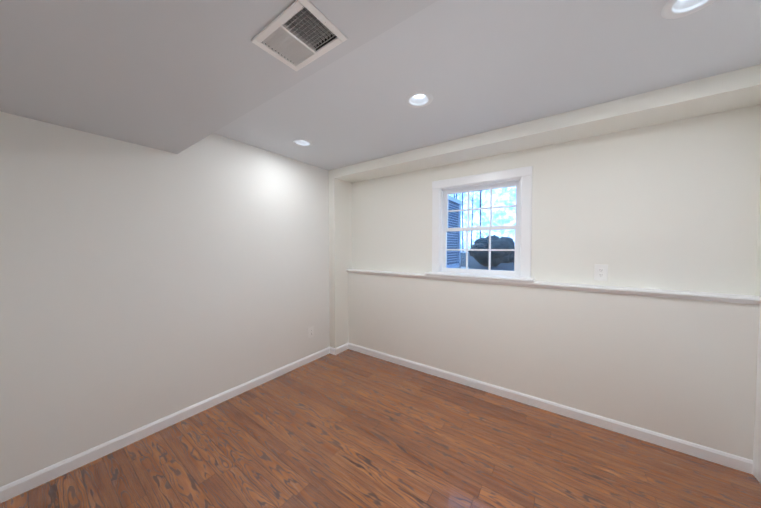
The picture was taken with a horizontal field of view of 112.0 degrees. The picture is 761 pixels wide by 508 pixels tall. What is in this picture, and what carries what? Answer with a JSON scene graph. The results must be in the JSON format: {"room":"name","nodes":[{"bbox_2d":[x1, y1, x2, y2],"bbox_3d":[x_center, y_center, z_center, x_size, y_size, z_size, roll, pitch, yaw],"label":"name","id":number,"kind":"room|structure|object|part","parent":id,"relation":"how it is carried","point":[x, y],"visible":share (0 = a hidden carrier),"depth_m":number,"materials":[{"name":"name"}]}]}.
{"room":"empty basement room","nodes":[
{"label":"empty basement room","id":0,"kind":"room"},
{"bbox_2d":[0,111,329,486],"bbox_3d":[-1.409,0.077,2.417,0.150,2.488,3.300,1,2,35],"label":"wall","id":1,"kind":"structure","parent":0,"point":[140,285],"depth_m":1.83,"materials":[{"name":"white paint"}]},
{"bbox_2d":[0,347,329,502],"bbox_3d":[-1.437,1.285,2.271,0.013,0.082,2.675,1,2,35],"label":"baseboard","id":2,"kind":"structure","parent":1,"relation":"attached to","point":[31,481],"depth_m":1.81,"materials":[{"name":"white wood"}]},
{"bbox_2d":[308,326,313,337],"bbox_3d":[-0.841,0.947,3.107,0.005,0.127,0.080,1,2,35],"label":"outlet","id":3,"kind":"object","parent":1,"relation":"attached to","point":[309,332],"visible":1,"depth_m":3.10,"materials":[{"name":"white plastic"}]},
{"bbox_2d":[330,347,335,354],"bbox_3d":[-0.624,1.256,3.325,0.116,0.082,0.013,1,2,35],"label":"baseboard","id":4,"kind":"structure","parent":1,"relation":"attached to","point":[333,351],"depth_m":3.31,"materials":[{"name":"white wood"}]},
{"bbox_2d":[0,0,437,153],"bbox_3d":[-0.497,-0.929,0.563,3.454,0.372,1.082,1,2,35],"label":"ceiling","id":5,"kind":"structure","parent":0,"point":[175,76],"depth_m":1.00,"materials":[{"name":"white paint"}]},
{"bbox_2d":[251,0,347,70],"bbox_3d":[-0.285,-0.828,0.895,0.285,0.169,0.190,1,2,35],"label":"ceiling vent","id":6,"kind":"object","parent":5,"relation":"in","point":[298,33],"visible":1,"depth_m":0.90,"materials":[{"name":"white metal"}]},
{"bbox_2d":[335,343,347,354],"bbox_3d":[-0.506,1.254,3.402,0.013,0.082,0.248,1,2,35],"label":"baseboard","id":7,"kind":"structure","parent":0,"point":[342,348],"depth_m":3.38,"materials":[{"name":"white wood"}]},
{"bbox_2d":[0,349,760,507],"bbox_3d":[0.091,1.412,1.325,4.204,0.120,3.500,1,2,35],"label":"floor","id":8,"kind":"structure","parent":0,"point":[348,428],"depth_m":1.68,"materials":[{"name":"brown wood"}]},
{"bbox_2d":[329,169,351,347],"bbox_3d":[-0.488,0.048,3.495,0.103,2.488,0.475,1,2,35],"label":"pilaster","id":9,"kind":"object","parent":8,"relation":"on","point":[340,227],"visible":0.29,"depth_m":3.34,"materials":[{"name":"white paint"}]},
{"bbox_2d":[214,0,760,170],"bbox_3d":[0.278,-1.085,1.649,3.454,0.120,1.593,1,2,35],"label":"ceiling","id":10,"kind":"structure","parent":0,"point":[472,67],"depth_m":1.43,"materials":[{"name":"white paint"}]},
{"bbox_2d":[292,138,312,146],"bbox_3d":[-0.731,-1.099,2.409,0.186,0.116,0.186,1,2,35],"label":"recessed light","id":11,"kind":"object","parent":10,"relation":"in","point":[302,142],"visible":0.54,"depth_m":2.44,"materials":[{"name":"white"}]},
{"bbox_2d":[405,91,432,107],"bbox_3d":[0.256,-1.079,1.707,0.186,0.116,0.186,1,2,35],"label":"recessed light","id":12,"kind":"object","parent":10,"relation":"in","point":[418,99],"visible":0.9,"depth_m":1.74,"materials":[{"name":"white"}]},
{"bbox_2d":[661,0,715,18],"bbox_3d":[1.240,-1.060,1.008,0.186,0.116,0.186,1,2,35],"label":"recessed light","id":13,"kind":"object","parent":10,"relation":"in","point":[673,9],"visible":1,"depth_m":1.06,"materials":[{"name":"white"}]},
{"bbox_2d":[348,273,758,459],"bbox_3d":[0.992,0.786,2.615,3.351,1.061,0.227,1,2,35],"label":"wall","id":14,"kind":"structure","parent":0,"point":[684,369],"depth_m":2.01,"materials":[{"name":"white paint"}]},
{"bbox_2d":[425,272,534,281],"bbox_3d":[0.935,0.219,2.540,1.008,0.027,0.163,1,2,35],"label":"window sill","id":15,"kind":"structure","parent":14,"relation":"attached to","point":[493,277],"depth_m":2.46,"materials":[{"name":"white wood"}]},
{"bbox_2d":[348,343,752,474],"bbox_3d":[0.922,1.278,2.530,3.351,0.082,0.013,1,2,35],"label":"baseboard","id":16,"kind":"structure","parent":14,"relation":"attached to","point":[708,454],"depth_m":2.02,"materials":[{"name":"white wood"}]},
{"bbox_2d":[346,269,760,304],"bbox_3d":[0.939,0.245,2.526,3.351,0.024,0.113,1,2,35],"label":"trim","id":17,"kind":"structure","parent":14,"relation":"on","point":[677,293],"depth_m":1.92,"materials":[{"name":"white wood"}]},
{"bbox_2d":[352,105,760,294],"bbox_3d":[1.014,-0.459,2.612,3.351,1.426,0.148,1,2,35],"label":"wall","id":18,"kind":"structure","parent":0,"point":[673,205],"depth_m":1.93,"materials":[{"name":"white paint"}]},
{"bbox_2d":[440,178,520,276],"bbox_3d":[1.005,-0.245,2.625,0.790,0.930,0.148,1,2,35],"label":"liner","id":19,"kind":"object","parent":18,"relation":"attached to","point":[443,213],"visible":0.27,"depth_m":2.78,"materials":[{"name":"white wood"}]},
{"bbox_2d":[441,179,519,276],"bbox_3d":[0.984,-0.244,2.595,0.760,0.900,0.014,1,2,35],"label":"window frame","id":20,"kind":"object","parent":19,"relation":"attached to","point":[477,186],"visible":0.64,"depth_m":2.55,"materials":[{"name":"white wood"}]},
{"bbox_2d":[432,166,532,277],"bbox_3d":[0.989,-0.291,2.601,0.948,0.994,0.127,1,2,35],"label":"window","id":21,"kind":"structure","parent":18,"relation":"in","point":[524,174],"depth_m":2.55,"materials":[{"name":"white"}]},
{"bbox_3d":[0.997,-0.042,2.619,0.676,0.403,0.004,1,2,35],"label":"glass","id":22,"kind":"part","parent":21,"relation":"part of","materials":[{"name":"clear glass"}]},
{"bbox_3d":[0.997,-0.036,2.619,0.760,0.481,0.030,1,2,35],"label":"window sash","id":23,"kind":"part","parent":21,"relation":"part of","materials":[{"name":"white wood"}]},
{"bbox_3d":[1.017,-0.468,2.635,0.760,0.453,0.030,1,2,35],"label":"window sash","id":24,"kind":"part","parent":21,"relation":"part of","materials":[{"name":"white wood"}]},
{"bbox_3d":[1.017,-0.464,2.635,0.676,0.379,0.004,1,2,35],"label":"glass","id":25,"kind":"part","parent":21,"relation":"part of","materials":[{"name":"clear glass"}]},
{"bbox_2d":[334,64,760,182],"bbox_3d":[0.877,-1.052,2.402,3.351,0.228,0.327,1,2,35],"label":"beam","id":26,"kind":"structure","parent":18,"relation":"attached to","point":[733,90],"depth_m":1.85,"materials":[{"name":"white paint"}]},
{"bbox_2d":[594,264,607,280],"bbox_3d":[1.736,0.146,2.021,0.080,0.127,0.008,1,2,35],"label":"outlet","id":27,"kind":"object","parent":18,"relation":"attached to","point":[605,272],"depth_m":2.02,"materials":[{"name":"white plastic"}]},
{"bbox_3d":[1.735,0.146,2.019,0.033,0.067,0.004,1,2,35],"label":"electrical outlets on the window wall","id":28,"kind":"part","parent":27,"relation":"part of","materials":[{"name":"white plastic"}]},
{"bbox_2d":[755,166,760,296],"bbox_3d":[1.527,0.135,0.329,0.150,2.488,3.300,1,2,35],"label":"wall","id":29,"kind":"structure","parent":0,"point":[758,276],"depth_m":1.58,"materials":[{"name":"white paint"}]},
{"bbox_2d":[753,281,760,483],"bbox_3d":[1.964,0.302,1.090,0.015,2.111,1.108,1,2,35],"label":"door frame","id":30,"kind":"structure","parent":29,"relation":"attached to","point":[757,455],"depth_m":1.53,"materials":[{"name":"white wood"}]},
{"label":"outside","id":31,"kind":"structure","parent":0,"visible":0},
{"bbox_2d":[449,187,515,248],"bbox_3d":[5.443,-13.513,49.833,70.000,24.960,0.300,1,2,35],"label":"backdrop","id":32,"kind":"structure","parent":31,"point":[512,196],"depth_m":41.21,"materials":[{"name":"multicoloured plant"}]},
{"bbox_2d":[461,253,513,270],"bbox_3d":[5.008,-0.466,34.912,57.000,0.300,57.100,1,2,35],"label":"ground","id":33,"kind":"structure","parent":31,"point":[503,266],"depth_m":4.81,"materials":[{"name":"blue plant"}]},
{"bbox_2d":[462,193,463,251],"bbox_3d":[6.053,-6.598,16.069,2.139,13.000,5.191,1,2,35],"label":"tree","id":34,"kind":"object","parent":33,"relation":"on","point":[462,222],"depth_m":16.77,"materials":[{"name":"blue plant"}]},
{"bbox_2d":[467,192,473,244],"bbox_3d":[12.401,-7.604,32.649,4.274,14.095,4.113,1,2,35],"label":"tree","id":35,"kind":"object","parent":33,"relation":"on","point":[472,215],"depth_m":32.77,"materials":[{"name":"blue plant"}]},
{"bbox_2d":[480,192,480,237],"bbox_3d":[8.579,-7.943,21.848,5.930,15.370,4.716,1,2,35],"label":"tree","id":36,"kind":"object","parent":33,"relation":"on","point":[480,212],"depth_m":22.69,"materials":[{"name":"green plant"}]},
{"bbox_2d":[468,238,512,266],"bbox_3d":[1.923,-0.029,4.481,0.681,0.522,0.592,1,2,35],"label":"bush","id":37,"kind":"object","parent":33,"relation":"on","point":[483,255],"depth_m":4.33,"materials":[{"name":"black plant"}]},
{"bbox_2d":[486,235,514,262],"bbox_3d":[2.624,-0.084,5.848,0.928,0.723,0.747,1,2,35],"label":"bush","id":38,"kind":"object","parent":33,"relation":"on","point":[511,255],"depth_m":5.54,"materials":[{"name":"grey plant"}]},
{"bbox_3d":[0.693,0.221,3.700,0.900,0.050,0.900,1,2,35],"label":"concrete pad","id":39,"kind":"object","parent":33,"relation":"on","visible":0},
{"bbox_2d":[447,196,461,267],"bbox_3d":[0.693,-0.299,3.686,0.716,0.990,0.716,1,2,35],"label":"condenser unit","id":40,"kind":"object","parent":39,"relation":"on","point":[452,244],"depth_m":3.58,"materials":[{"name":"blue"}]}
]}

